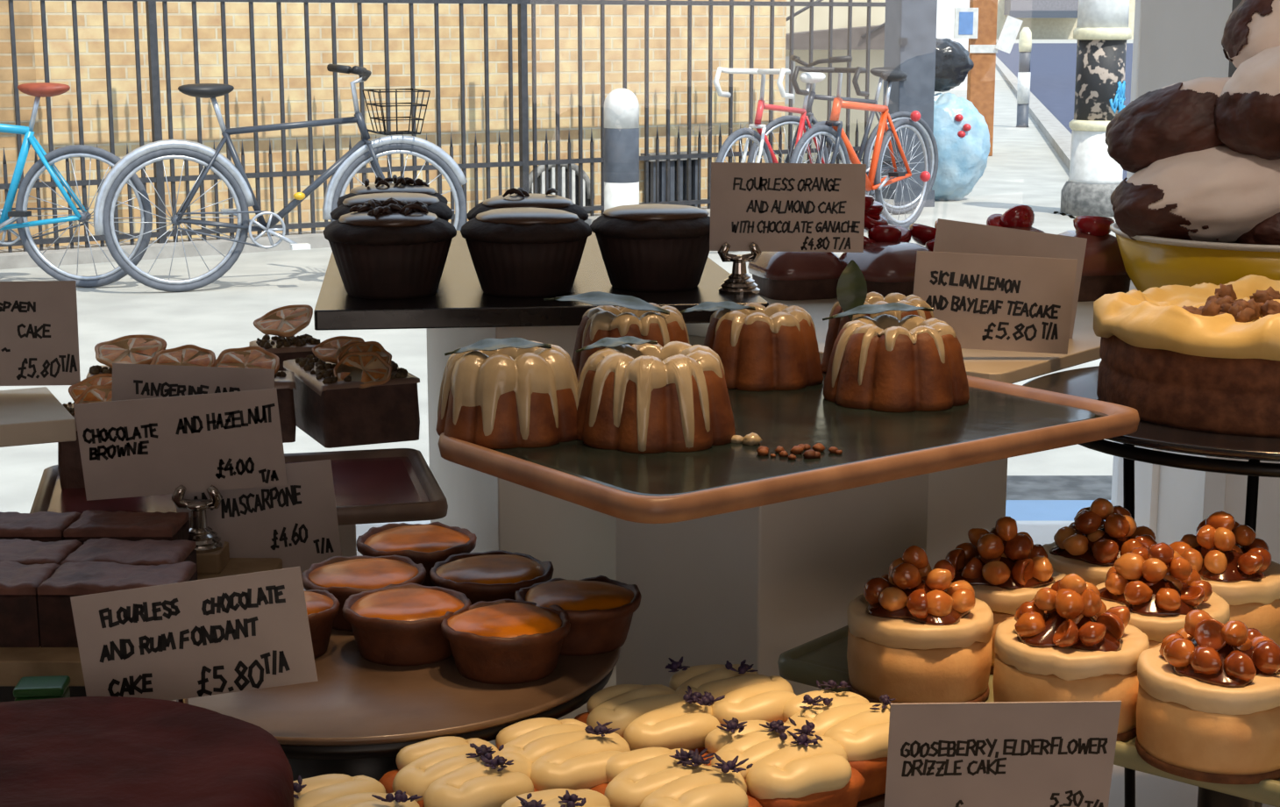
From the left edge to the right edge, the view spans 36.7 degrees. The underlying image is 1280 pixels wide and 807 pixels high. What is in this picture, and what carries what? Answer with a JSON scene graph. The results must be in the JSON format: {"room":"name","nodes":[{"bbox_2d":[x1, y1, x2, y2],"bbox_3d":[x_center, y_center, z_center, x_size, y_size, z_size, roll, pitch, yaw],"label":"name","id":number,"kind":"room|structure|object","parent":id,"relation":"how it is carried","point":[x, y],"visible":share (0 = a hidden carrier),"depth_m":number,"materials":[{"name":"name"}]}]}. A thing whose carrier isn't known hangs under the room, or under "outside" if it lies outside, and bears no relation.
{"room":"food shop","nodes":[
{"label":"food shop","id":0,"kind":"room"},
{"bbox_2d":[0,0,46,249],"bbox_3d":[-6.062,-3.489,8.883,6.270,6.000,0.092,-7,13,-33],"label":"wall pier","id":1,"kind":"object","parent":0,"point":[23,10],"depth_m":10.88,"materials":[{"name":"brick"}]},
{"bbox_2d":[31,0,786,246],"bbox_3d":[-4.355,-3.761,10.275,12.684,6.000,0.400,-7,13,-33],"label":"wall","id":2,"kind":"structure","parent":0,"point":[59,17],"depth_m":12.17,"materials":[{"name":"brick"}]},
{"bbox_2d":[1110,0,1232,544],"bbox_3d":[0.582,-0.694,1.935,0.050,1.820,0.262,-1,11,-6],"label":"wall reveal","id":3,"kind":"structure","parent":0,"point":[1175,41],"depth_m":2.02,"materials":[{"name":"white paint"}]},
{"bbox_2d":[1224,457,1279,563],"bbox_3d":[0.750,-0.652,1.721,0.373,1.820,0.050,6,13,29],"label":"wall","id":4,"kind":"structure","parent":0,"point":[1268,517],"depth_m":1.92,"materials":[{"name":"white paint"}]},
{"bbox_3d":[0.000,1.395,-0.206,6.400,0.100,5.060,0,11,0],"label":"floor","id":5,"kind":"structure","parent":0,"visible":0},
{"bbox_2d":[356,551,1274,806],"bbox_3d":[-0.370,0.659,1.397,2.460,0.730,1.490,0,11,0],"label":"countertop","id":6,"kind":"structure","parent":5,"relation":"on","point":[1151,790],"depth_m":1.41,"materials":[{"name":"white paint"}]},
{"bbox_2d":[0,386,76,447],"bbox_3d":[-0.484,0.014,1.269,0.200,0.015,0.124,-5,12,-25],"label":"display shelf","id":7,"kind":"object","parent":6,"relation":"on","point":[32,416],"visible":1,"depth_m":1.25,"materials":[{"name":"wood"}]},
{"bbox_2d":[0,280,80,385],"bbox_3d":[-0.440,-0.048,1.338,0.100,0.074,0.006,0,11,0],"label":"price card","id":8,"kind":"object","parent":7,"relation":"on","point":[39,339],"visible":1,"depth_m":1.34,"materials":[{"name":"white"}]},
{"bbox_2d":[0,557,282,685],"bbox_3d":[-0.340,0.122,1.106,0.235,0.014,0.200,0,11,0],"label":"serving board","id":9,"kind":"object","parent":6,"relation":"on","point":[16,663],"visible":0.25,"depth_m":1.01,"materials":[{"name":"brown wood"}]},
{"bbox_2d":[0,560,60,647],"bbox_3d":[-0.357,0.108,1.048,0.072,0.036,0.046,0,11,0],"label":"brownie","id":10,"kind":"object","parent":9,"relation":"on","point":[19,619],"visible":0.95,"depth_m":1.03,"materials":[{"name":"food"}]},
{"bbox_2d":[0,511,81,541],"bbox_3d":[-0.374,0.086,1.151,0.071,0.039,0.042,0,11,0],"label":"brownie","id":11,"kind":"object","parent":9,"relation":"on","point":[43,526],"visible":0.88,"depth_m":1.14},
{"bbox_2d":[0,538,82,564],"bbox_3d":[-0.358,0.098,1.097,0.069,0.036,0.048,0,11,0],"label":"brownie","id":12,"kind":"object","parent":9,"relation":"on","point":[25,551],"visible":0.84,"depth_m":1.09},
{"bbox_2d":[36,561,197,647],"bbox_3d":[-0.283,0.108,1.048,0.074,0.036,0.046,0,11,0],"label":"brownie","id":13,"kind":"object","parent":9,"relation":"on","point":[57,628],"visible":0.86,"depth_m":1.03,"materials":[{"name":"food"}]},
{"bbox_2d":[63,510,189,544],"bbox_3d":[-0.305,0.086,1.151,0.064,0.039,0.042,0,11,0],"label":"brownie","id":14,"kind":"object","parent":9,"relation":"on","point":[124,525],"visible":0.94,"depth_m":1.14,"materials":[{"name":"food"}]},
{"bbox_2d":[60,537,197,578],"bbox_3d":[-0.290,0.099,1.097,0.064,0.036,0.048,0,11,0],"label":"brownie","id":15,"kind":"object","parent":9,"relation":"on","point":[144,551],"visible":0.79,"depth_m":1.09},
{"bbox_2d":[196,540,229,573],"bbox_3d":[-0.269,0.094,1.180,0.030,0.013,0.030,0,11,0],"label":"block","id":16,"kind":"object","parent":9,"relation":"on","point":[213,562],"visible":0.48,"depth_m":1.17,"materials":[{"name":"brown wood"}]},
{"bbox_2d":[170,484,224,553],"bbox_3d":[-0.269,0.068,1.175,0.031,0.040,0.030,0,11,0],"label":"card holder","id":17,"kind":"object","parent":16,"relation":"on","point":[207,540],"visible":0.84,"depth_m":1.17,"materials":[{"name":"silver metal"}]},
{"bbox_2d":[73,388,287,500],"bbox_3d":[-0.280,0.025,1.175,0.128,0.070,0.001,0,11,0],"label":"price card","id":18,"kind":"object","parent":17,"relation":"attached to","point":[224,440],"visible":1,"depth_m":1.18,"materials":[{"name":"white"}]},
{"bbox_2d":[0,696,294,806],"bbox_3d":[-0.224,0.273,0.738,0.194,0.281,0.194,0,11,0],"label":"cake","id":19,"kind":"object","parent":6,"relation":"on","point":[76,750],"visible":1,"depth_m":0.73,"materials":[{"name":"food"}]},
{"bbox_2d":[175,697,188,703],"bbox_3d":[-0.210,0.245,0.875,0.025,0.284,0.024,0,11,0],"label":"card holder","id":20,"kind":"object","parent":6,"relation":"on","point":[186,700],"visible":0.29,"depth_m":0.85,"materials":[{"name":"silver metal"}]},
{"bbox_2d":[70,566,318,700],"bbox_3d":[-0.194,0.102,0.839,0.107,0.064,0.006,0,11,0],"label":"price card","id":21,"kind":"object","parent":20,"relation":"attached to","point":[251,630],"visible":0.98,"depth_m":0.84,"materials":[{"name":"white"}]},
{"bbox_2d":[29,448,447,526],"bbox_3d":[-0.268,0.059,1.291,0.262,0.014,0.172,-3,11,-13],"label":"serving tray","id":22,"kind":"object","parent":6,"relation":"on","point":[390,485],"visible":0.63,"depth_m":1.27,"materials":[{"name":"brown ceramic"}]},
{"bbox_2d":[57,373,112,488],"bbox_3d":[-0.367,0.018,1.314,0.056,0.067,0.064,-2,11,-11],"label":"cake","id":23,"kind":"object","parent":22,"relation":"on","point":[96,387],"visible":0.34,"depth_m":1.29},
{"bbox_2d":[85,334,167,377],"bbox_3d":[-0.386,-0.014,1.464,0.062,0.071,0.053,-2,11,-11],"label":"cake","id":24,"kind":"object","parent":22,"relation":"on","point":[138,348],"visible":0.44,"depth_m":1.46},
{"bbox_2d":[111,362,274,400],"bbox_3d":[-0.294,0.007,1.267,0.109,0.068,0.008,0,11,0],"label":"price card","id":25,"kind":"object","parent":22,"relation":"on","point":[130,381],"visible":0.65,"depth_m":1.26,"materials":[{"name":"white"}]},
{"bbox_2d":[149,344,296,442],"bbox_3d":[-0.311,-0.007,1.436,0.109,0.070,0.057,-2,11,-11],"label":"cake","id":26,"kind":"object","parent":22,"relation":"on","point":[253,356],"visible":0.3,"depth_m":1.43,"materials":[{"name":"food"}]},
{"bbox_2d":[176,459,341,573],"bbox_3d":[-0.238,0.074,1.202,0.106,0.080,0.006,0,11,0],"label":"price card","id":27,"kind":"object","parent":22,"relation":"attached to","point":[295,522],"visible":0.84,"depth_m":1.20,"materials":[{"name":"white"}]},
{"bbox_2d":[283,335,419,447],"bbox_3d":[-0.221,-0.014,1.472,0.076,0.068,0.125,-5,12,-24],"label":"cake","id":28,"kind":"object","parent":22,"relation":"on","point":[353,392],"visible":0.99,"depth_m":1.43,"materials":[{"name":"food"}]},
{"bbox_2d":[248,304,320,370],"bbox_3d":[-0.288,-0.040,1.579,0.054,0.079,0.054,-5,12,-22],"label":"cake","id":29,"kind":"object","parent":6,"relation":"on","point":[285,322],"visible":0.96,"depth_m":1.57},
{"bbox_2d":[171,587,620,781],"bbox_3d":[-0.139,0.242,0.989,0.258,0.246,0.258,0,11,0],"label":"round plate","id":30,"kind":"object","parent":6,"relation":"on","point":[359,713],"visible":0.37,"depth_m":0.89,"materials":[{"name":"wood"}]},
{"bbox_2d":[301,554,426,631],"bbox_3d":[-0.145,0.099,1.012,0.065,0.027,0.065,-5,12,-26],"label":"tart","id":31,"kind":"object","parent":30,"relation":"on","point":[343,576],"visible":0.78,"depth_m":1.00,"materials":[{"name":"food"}]},
{"bbox_2d":[342,582,471,666],"bbox_3d":[-0.115,0.110,0.958,0.064,0.027,0.064,-3,11,-13],"label":"tart","id":32,"kind":"object","parent":30,"relation":"on","point":[400,625],"visible":0.94,"depth_m":0.94,"materials":[{"name":"food"}]},
{"bbox_2d":[356,521,476,586],"bbox_3d":[-0.125,0.086,1.079,0.067,0.027,0.068,-9,14,-39],"label":"tart","id":33,"kind":"object","parent":30,"relation":"on","point":[427,544],"visible":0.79,"depth_m":1.06,"materials":[{"name":"food"}]},
{"bbox_2d":[429,549,553,604],"bbox_3d":[-0.079,0.098,1.019,0.065,0.027,0.066,2,11,12],"label":"tart","id":34,"kind":"object","parent":30,"relation":"on","point":[491,575],"visible":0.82,"depth_m":1.00,"materials":[{"name":"food"}]},
{"bbox_2d":[440,598,570,683],"bbox_3d":[-0.065,0.115,0.931,0.062,0.027,0.063,9,14,38],"label":"tart","id":35,"kind":"object","parent":30,"relation":"on","point":[501,641],"visible":1,"depth_m":0.91,"materials":[{"name":"food"}]},
{"bbox_2d":[514,575,641,655],"bbox_3d":[-0.031,0.107,0.973,0.062,0.027,0.064,5,12,25],"label":"tart","id":36,"kind":"object","parent":30,"relation":"on","point":[600,609],"visible":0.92,"depth_m":0.95,"materials":[{"name":"food"}]},
{"bbox_2d":[426,325,616,746],"bbox_3d":[-0.095,0.088,1.483,0.086,0.359,0.327,-3,11,-14],"label":"plinth","id":37,"kind":"object","parent":6,"relation":"on","point":[579,541],"visible":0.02,"depth_m":1.33,"materials":[{"name":"white paint"}]},
{"bbox_2d":[313,230,768,330],"bbox_3d":[-0.090,-0.102,1.477,0.294,0.013,0.480,-1,11,-7],"label":"serving board","id":38,"kind":"object","parent":6,"relation":"on","point":[459,301],"visible":0.39,"depth_m":1.26,"materials":[{"name":"wood"}]},
{"bbox_2d":[323,197,456,298],"bbox_3d":[-0.168,-0.106,1.299,0.089,0.063,0.090,3,11,15],"label":"muffin","id":39,"kind":"object","parent":38,"relation":"on","point":[391,248],"visible":1,"depth_m":1.27,"materials":[{"name":"food"}]},
{"bbox_2d":[460,206,592,297],"bbox_3d":[-0.077,-0.104,1.309,0.090,0.056,0.090,7,13,30],"label":"muffin","id":40,"kind":"object","parent":38,"relation":"on","point":[518,252],"visible":1,"depth_m":1.28,"materials":[{"name":"food"}]},
{"bbox_2d":[466,187,588,220],"bbox_3d":[-0.082,-0.128,1.417,0.089,0.062,0.089,-2,11,-12],"label":"icing","id":41,"kind":"object","parent":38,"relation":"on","point":[521,197],"visible":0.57,"depth_m":1.39,"materials":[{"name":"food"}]},
{"bbox_2d":[589,203,710,291],"bbox_3d":[0.010,-0.109,1.335,0.089,0.056,0.091,-10,15,-42],"label":"muffin","id":42,"kind":"object","parent":38,"relation":"on","point":[652,247],"visible":0.98,"depth_m":1.30,"materials":[{"name":"food"}]},
{"bbox_2d":[717,241,761,294],"bbox_3d":[0.067,-0.092,1.306,0.030,0.034,0.028,0,11,0],"label":"card holder","id":43,"kind":"object","parent":38,"relation":"on","point":[738,282],"visible":1,"depth_m":1.30,"materials":[{"name":"silver metal"}]},
{"bbox_2d":[709,162,866,252],"bbox_3d":[0.100,-0.132,1.303,0.104,0.060,0.001,1,11,0],"label":"price card","id":44,"kind":"object","parent":43,"relation":"attached to","point":[776,207],"visible":1,"depth_m":1.30,"materials":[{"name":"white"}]},
{"bbox_2d":[615,473,929,695],"bbox_3d":[0.081,0.154,1.226,0.135,0.327,0.145,-8,14,-35],"label":"plinth","id":45,"kind":"object","parent":6,"relation":"on","point":[755,585],"visible":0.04,"depth_m":1.15,"materials":[{"name":"white paint"}]},
{"bbox_2d":[437,362,1139,523],"bbox_3d":[0.073,0.013,1.046,0.352,0.015,0.230,-8,14,-36],"label":"serving tray","id":46,"kind":"object","parent":6,"relation":"on","point":[999,420],"visible":0.69,"depth_m":0.97,"materials":[{"name":"wood"}]},
{"bbox_2d":[435,337,578,448],"bbox_3d":[-0.068,-0.010,1.010,0.078,0.051,0.077,-2,11,-11],"label":"bundt cake","id":47,"kind":"object","parent":46,"relation":"on","point":[510,392],"visible":0.98,"depth_m":0.98,"materials":[{"name":"food"}]},
{"bbox_2d":[543,291,689,381],"bbox_3d":[-0.004,-0.039,1.143,0.076,0.057,0.076,8,14,35],"label":"bundt cake","id":48,"kind":"object","parent":46,"relation":"on","point":[631,316],"visible":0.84,"depth_m":1.12,"materials":[{"name":"food"}]},
{"bbox_2d":[575,335,735,453],"bbox_3d":[0.008,-0.008,1.003,0.086,0.050,0.085,-6,13,-29],"label":"bundt cake","id":49,"kind":"object","parent":46,"relation":"on","point":[643,396],"visible":1,"depth_m":0.97,"materials":[{"name":"food"}]},
{"bbox_2d":[679,300,823,391],"bbox_3d":[0.073,-0.038,1.164,0.076,0.048,0.076,8,13,34],"label":"bundt cake","id":50,"kind":"object","parent":46,"relation":"on","point":[758,347],"visible":1,"depth_m":1.14,"materials":[{"name":"food"}]},
{"bbox_2d":[821,259,934,371],"bbox_3d":[0.151,-0.055,1.194,0.073,0.070,0.074,-4,12,-20],"label":"bundt cake","id":51,"kind":"object","parent":46,"relation":"on","point":[851,288],"visible":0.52,"depth_m":1.17,"materials":[{"name":"food"}]},
{"bbox_2d":[822,302,969,412],"bbox_3d":[0.147,-0.028,1.105,0.084,0.052,0.084,0,11,0],"label":"bundt cake","id":52,"kind":"object","parent":46,"relation":"on","point":[885,362],"visible":1,"depth_m":1.08,"materials":[{"name":"food"}]},
{"bbox_2d":[856,793,885,806],"bbox_3d":[0.018,0.185,0.841,0.300,0.010,0.170,-8,14,-36],"label":"serving board","id":53,"kind":"object","parent":6,"relation":"on","point":[878,800],"visible":0.02,"depth_m":0.86,"materials":[{"name":"stone"}]},
{"bbox_2d":[293,773,422,806],"bbox_3d":[-0.120,0.172,0.783,0.059,0.038,0.070,-7,13,-34],"label":"cake","id":54,"kind":"object","parent":53,"relation":"on","point":[330,789],"visible":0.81,"depth_m":0.79,"materials":[{"name":"beige food"}]},
{"bbox_2d":[378,735,540,806],"bbox_3d":[-0.075,0.164,0.826,0.060,0.037,0.069,-7,13,-34],"label":"cake","id":55,"kind":"object","parent":53,"relation":"on","point":[449,771],"visible":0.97,"depth_m":0.81,"materials":[{"name":"beige food"}]},
{"bbox_2d":[501,788,610,806],"bbox_3d":[-0.026,0.175,0.768,0.058,0.037,0.071,-8,14,-36],"label":"cake","id":56,"kind":"object","parent":53,"relation":"on","point":[555,797],"visible":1,"depth_m":0.78,"materials":[{"name":"beige food"}]},
{"bbox_2d":[495,717,630,790],"bbox_3d":[-0.034,0.159,0.849,0.059,0.038,0.070,-8,14,-36],"label":"cake","id":57,"kind":"object","parent":53,"relation":"on","point":[569,753],"visible":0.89,"depth_m":0.84,"materials":[{"name":"beige food"}]},
{"bbox_2d":[573,683,725,753],"bbox_3d":[0.006,0.150,0.895,0.059,0.037,0.070,-8,14,-36],"label":"cake","id":58,"kind":"object","parent":53,"relation":"on","point":[652,714],"visible":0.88,"depth_m":0.88,"materials":[{"name":"beige food"}]},
{"bbox_2d":[589,746,762,806],"bbox_3d":[0.014,0.166,0.814,0.060,0.037,0.071,-8,14,-36],"label":"cake","id":59,"kind":"object","parent":53,"relation":"on","point":[647,776],"visible":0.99,"depth_m":0.80,"materials":[{"name":"beige food"}]},
{"bbox_2d":[665,655,796,725],"bbox_3d":[0.045,0.145,0.924,0.059,0.038,0.071,-7,13,-33],"label":"cake","id":60,"kind":"object","parent":53,"relation":"on","point":[749,694],"visible":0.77,"depth_m":0.91,"materials":[{"name":"beige food"}]},
{"bbox_2d":[698,717,864,806],"bbox_3d":[0.060,0.160,0.846,0.060,0.038,0.069,-7,13,-33],"label":"cake","id":61,"kind":"object","parent":53,"relation":"on","point":[791,767],"visible":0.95,"depth_m":0.83,"materials":[{"name":"beige food"}]},
{"bbox_2d":[782,679,895,801],"bbox_3d":[0.096,0.152,0.885,0.060,0.037,0.070,-8,14,-36],"label":"cake","id":62,"kind":"object","parent":53,"relation":"on","point":[861,726],"visible":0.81,"depth_m":0.87,"materials":[{"name":"beige food"}]},
{"bbox_2d":[884,700,1121,806],"bbox_3d":[0.149,0.148,0.798,0.094,0.059,0.018,0,11,0],"label":"price card","id":63,"kind":"object","parent":53,"relation":"on","point":[994,753],"visible":1,"depth_m":0.80,"materials":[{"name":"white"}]},
{"bbox_2d":[685,280,1137,383],"bbox_3d":[0.261,-0.073,1.518,0.340,0.009,0.520,9,14,39],"label":"serving board","id":64,"kind":"object","parent":6,"relation":"on","point":[1009,366],"visible":0.16,"depth_m":1.30,"materials":[{"name":"beige wood"}]},
{"bbox_2d":[747,251,842,300],"bbox_3d":[0.128,-0.114,1.570,0.072,0.051,0.074,-3,12,-17],"label":"cake","id":65,"kind":"object","parent":64,"relation":"on","point":[778,275],"visible":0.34,"depth_m":1.54,"materials":[{"name":"food"}]},
{"bbox_2d":[839,193,932,298],"bbox_3d":[0.199,-0.128,1.562,0.079,0.082,0.091,-7,13,-34],"label":"cake","id":66,"kind":"object","parent":64,"relation":"on","point":[887,262],"visible":0.65,"depth_m":1.53,"materials":[{"name":"food"}]},
{"bbox_2d":[912,250,1077,354],"bbox_3d":[0.230,-0.066,1.258,0.108,0.068,0.003,0,11,0],"label":"price card","id":67,"kind":"object","parent":64,"relation":"on","point":[999,302],"visible":0.98,"depth_m":1.26,"materials":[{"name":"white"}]},
{"bbox_2d":[932,218,1087,338],"bbox_3d":[0.255,-0.082,1.350,0.115,0.094,0.011,0,11,0],"label":"price card","id":68,"kind":"object","parent":64,"relation":"on","point":[951,236],"visible":0.38,"depth_m":1.35,"materials":[{"name":"paper"}]},
{"bbox_2d":[1053,211,1130,301],"bbox_3d":[0.360,-0.121,1.558,0.072,0.070,0.066,-3,11,-14],"label":"cake","id":69,"kind":"object","parent":64,"relation":"on","point":[1104,272],"visible":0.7,"depth_m":1.53,"materials":[{"name":"brown food"}]},
{"bbox_2d":[1109,221,1279,291],"bbox_3d":[0.479,-0.102,1.478,0.235,0.063,0.235,0,11,0],"label":"enamel bowl","id":70,"kind":"object","parent":64,"relation":"on","point":[1149,261],"visible":0.4,"depth_m":1.40,"materials":[{"name":"metal"}]},
{"bbox_2d":[1110,144,1279,241],"bbox_3d":[0.431,-0.156,1.435,0.158,0.082,0.093,1,11,5],"label":"meringue","id":71,"kind":"object","parent":70,"relation":"in","point":[1217,194],"visible":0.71,"depth_m":1.40,"materials":[{"name":"food"}]},
{"bbox_2d":[1104,77,1230,172],"bbox_3d":[0.412,-0.209,1.457,0.116,0.077,0.099,4,12,19],"label":"meringue","id":72,"kind":"object","parent":71,"relation":"on","point":[1177,118],"visible":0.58,"depth_m":1.42,"materials":[{"name":"food"}]},
{"bbox_2d":[1213,45,1279,159],"bbox_3d":[0.470,-0.221,1.405,0.096,0.089,0.095,-5,12,-23],"label":"meringue","id":73,"kind":"object","parent":71,"relation":"on","point":[1247,110],"visible":1,"depth_m":1.38,"materials":[{"name":"food"}]},
{"bbox_2d":[1221,0,1279,67],"bbox_3d":[0.480,-0.278,1.434,0.089,0.082,0.081,-4,12,-18],"label":"meringue","id":74,"kind":"object","parent":73,"relation":"on","point":[1253,26],"visible":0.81,"depth_m":1.41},
{"bbox_2d":[926,457,1007,569],"bbox_3d":[0.183,0.129,1.362,0.100,0.325,0.118,9,14,39],"label":"plinth","id":75,"kind":"object","parent":6,"relation":"on","point":[962,499],"visible":0.02,"depth_m":1.32,"materials":[{"name":"white paint"}]},
{"bbox_2d":[1077,439,1279,806],"bbox_3d":[0.379,0.164,1.205,0.258,0.316,0.258,0,11,0],"label":"wire stand","id":76,"kind":"object","parent":6,"relation":"on","point":[1253,469],"visible":0.2,"depth_m":1.10,"materials":[{"name":"metal"}]},
{"bbox_2d":[1022,365,1279,461],"bbox_3d":[0.379,0.004,1.173,0.294,0.010,0.294,0,11,0],"label":"round plate","id":77,"kind":"object","parent":76,"relation":"on","point":[1083,382],"visible":0.29,"depth_m":1.08,"materials":[{"name":"metal"}]},
{"bbox_2d":[1093,274,1279,437],"bbox_3d":[0.379,-0.035,1.166,0.205,0.073,0.205,6,13,29],"label":"frosted cake","id":78,"kind":"object","parent":77,"relation":"on","point":[1204,357],"visible":1,"depth_m":1.10,"materials":[{"name":"brown food"}]},
{"bbox_2d":[1196,786,1262,806],"bbox_3d":[0.250,0.259,1.019,0.200,0.201,0.140,0,11,0],"label":"tray stand","id":79,"kind":"object","parent":6,"relation":"on","point":[1206,797],"visible":0.02,"depth_m":0.98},
{"bbox_2d":[777,625,1279,806],"bbox_3d":[0.288,0.147,1.028,0.360,0.014,0.250,9,14,39],"label":"serving tray","id":80,"kind":"object","parent":79,"relation":"on","point":[823,657],"visible":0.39,"depth_m":1.02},
{"bbox_2d":[846,545,993,703],"bbox_3d":[0.144,0.111,0.990,0.074,0.077,0.074,10,15,43],"label":"cheesecake","id":81,"kind":"object","parent":80,"relation":"on","point":[912,639],"visible":1,"depth_m":0.97,"materials":[{"name":"food"}]},
{"bbox_2d":[945,516,1066,674],"bbox_3d":[0.195,0.099,1.048,0.074,0.078,0.074,7,13,31],"label":"cheesecake","id":82,"kind":"object","parent":80,"relation":"on","point":[1005,569],"visible":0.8,"depth_m":1.03,"materials":[{"name":"food"}]},
{"bbox_2d":[992,573,1149,741],"bbox_3d":[0.212,0.119,0.947,0.074,0.076,0.074,-1,11,-3],"label":"cheesecake","id":83,"kind":"object","parent":80,"relation":"on","point":[1063,643],"visible":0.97,"depth_m":0.93,"materials":[{"name":"food"}]},
{"bbox_2d":[1042,497,1157,585],"bbox_3d":[0.264,0.091,1.092,0.075,0.077,0.074,2,11,8],"label":"cheesecake","id":84,"kind":"object","parent":80,"relation":"on","point":[1087,548],"visible":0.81,"depth_m":1.08,"materials":[{"name":"food"}]},
{"bbox_2d":[1095,541,1230,647],"bbox_3d":[0.268,0.108,1.004,0.074,0.076,0.074,-7,13,-33],"label":"cheesecake","id":85,"kind":"object","parent":80,"relation":"on","point":[1158,586],"visible":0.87,"depth_m":0.99,"materials":[{"name":"food"}]},
{"bbox_2d":[1135,609,1279,783],"bbox_3d":[0.271,0.132,0.902,0.074,0.070,0.074,0,11,-2],"label":"cheesecake","id":86,"kind":"object","parent":80,"relation":"on","point":[1208,704],"visible":1,"depth_m":0.88,"materials":[{"name":"food"}]},
{"bbox_2d":[1168,510,1279,646],"bbox_3d":[0.320,0.096,1.064,0.074,0.077,0.074,3,12,17],"label":"cheesecake","id":87,"kind":"object","parent":80,"relation":"on","point":[1239,566],"visible":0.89,"depth_m":1.04,"materials":[{"name":"food"}]},
{"label":"outside","id":88,"kind":"structure","parent":0,"visible":0},
{"bbox_2d":[995,42,1133,180],"bbox_3d":[31.775,-14.479,80.722,56.450,0.012,136.000,0,11,0],"label":"building","id":89,"kind":"structure","parent":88,"point":[1052,65],"depth_m":53.12,"materials":[{"name":"concrete"}]},
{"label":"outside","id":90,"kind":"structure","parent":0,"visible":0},
{"bbox_2d":[0,39,1133,520],"bbox_3d":[15.000,-39.077,207.385,150.000,0.300,417.940,0,11,0],"label":"pavement","id":91,"kind":"structure","parent":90,"point":[1023,167],"depth_m":9.21,"materials":[{"name":"concrete"}]},
{"bbox_2d":[0,82,152,287],"bbox_3d":[-3.257,-1.126,9.582,1.715,1.094,0.599,1,11,7],"label":"bicycle","id":92,"kind":"object","parent":91,"relation":"on","point":[37,89],"visible":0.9,"depth_m":9.54,"materials":[{"name":"blue metal"}]},
{"bbox_2d":[93,63,467,291],"bbox_3d":[-1.755,-1.121,9.555,1.864,1.094,0.599,-4,12,-21],"label":"bicycle","id":93,"kind":"object","parent":91,"relation":"on","point":[366,151],"visible":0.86,"depth_m":9.49,"materials":[{"name":"grey metal"}]},
{"bbox_2d":[362,88,430,135],"bbox_3d":[-1.224,-1.466,9.695,0.266,0.218,0.344,-4,12,-21],"label":"basket","id":94,"kind":"object","parent":93,"relation":"on","point":[365,131],"depth_m":9.65,"materials":[{"name":"black metal"}]},
{"bbox_2d":[0,0,886,252],"bbox_3d":[-2.341,-1.752,11.075,9.730,1.750,0.048,-7,13,-33],"label":"railings","id":95,"kind":"object","parent":91,"relation":"on","point":[523,163],"visible":0.56,"depth_m":11.80,"materials":[{"name":"metal"}]},
{"bbox_2d":[0,198,894,269],"bbox_3d":[-2.383,-0.922,11.209,9.830,0.070,0.321,-7,13,-33],"label":"plinth","id":96,"kind":"object","parent":91,"relation":"on","point":[17,259],"visible":0.22,"depth_m":10.88,"materials":[{"name":"stone"}]},
{"bbox_2d":[604,88,639,210],"bbox_3d":[-0.114,-1.478,11.868,0.220,0.908,0.220,0,11,0],"label":"bollard","id":97,"kind":"object","parent":91,"relation":"on","point":[621,105],"visible":0.86,"depth_m":11.77,"materials":[{"name":"grey metal"}]},
{"bbox_2d":[712,66,840,163],"bbox_3d":[0.865,-1.485,11.539,0.454,1.048,1.685,7,13,32],"label":"bicycle","id":98,"kind":"object","parent":91,"relation":"on","point":[759,138],"visible":0.3,"depth_m":11.22,"materials":[{"name":"red metal"}]},
{"bbox_2d":[783,0,885,161],"bbox_3d":[1.846,-4.084,19.227,1.867,3.200,3.496,-1,11,-3],"label":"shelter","id":99,"kind":"object","parent":91,"relation":"on","point":[819,108],"visible":0.31,"depth_m":18.37,"materials":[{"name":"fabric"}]},
{"bbox_2d":[746,54,938,213],"bbox_3d":[1.390,-1.790,12.978,1.724,1.094,0.599,-8,14,-35],"label":"bicycle","id":100,"kind":"object","parent":91,"relation":"on","point":[867,146],"visible":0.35,"depth_m":13.06,"materials":[{"name":"grey metal"}]},
{"bbox_2d":[789,65,931,227],"bbox_3d":[1.375,-1.551,11.873,0.454,1.048,1.730,8,14,36],"label":"bicycle","id":101,"kind":"object","parent":91,"relation":"on","point":[873,181],"visible":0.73,"depth_m":11.98,"materials":[{"name":"orange metal"}]},
{"bbox_2d":[881,0,937,206],"bbox_3d":[1.937,-2.715,13.788,0.310,2.600,0.325,-3,12,-17],"label":"gate post","id":102,"kind":"object","parent":91,"relation":"on","point":[910,25],"visible":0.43,"depth_m":13.75,"materials":[{"name":"grey metal"}]},
{"bbox_2d":[931,92,990,200],"bbox_3d":[2.253,-1.976,14.419,0.712,0.915,0.539,0,11,0],"label":"bag","id":103,"kind":"object","parent":91,"relation":"on","point":[961,132],"visible":0.57,"depth_m":14.23,"materials":[{"name":"blue plastic"}]},
{"bbox_2d":[953,0,1023,156],"bbox_3d":[3.457,-4.071,19.158,0.673,3.200,0.214,0,11,0],"label":"timber post","id":104,"kind":"object","parent":91,"relation":"on","point":[977,23],"visible":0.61,"depth_m":19.17,"materials":[{"name":"wood"}]},
{"bbox_2d":[995,56,1071,170],"bbox_3d":[14.760,-14.518,80.714,22.917,0.090,136.039,0,11,0],"label":"kerb","id":105,"kind":"object","parent":91,"relation":"on","point":[1058,136],"depth_m":24.36,"materials":[{"name":"stone"}]},
{"bbox_2d":[1006,475,1112,499],"bbox_3d":[0.690,0.445,2.634,1.020,0.675,0.160,0,11,0],"label":"sill","id":106,"kind":"structure","parent":91,"relation":"on","point":[1018,487],"depth_m":2.58,"materials":[{"name":"grey stone"}]},
{"bbox_2d":[1059,0,1131,217],"bbox_3d":[3.157,-2.080,13.259,0.460,1.557,0.460,0,11,0],"label":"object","id":107,"kind":"object","parent":91,"relation":"on","point":[1102,32],"visible":0.83,"depth_m":13.13,"materials":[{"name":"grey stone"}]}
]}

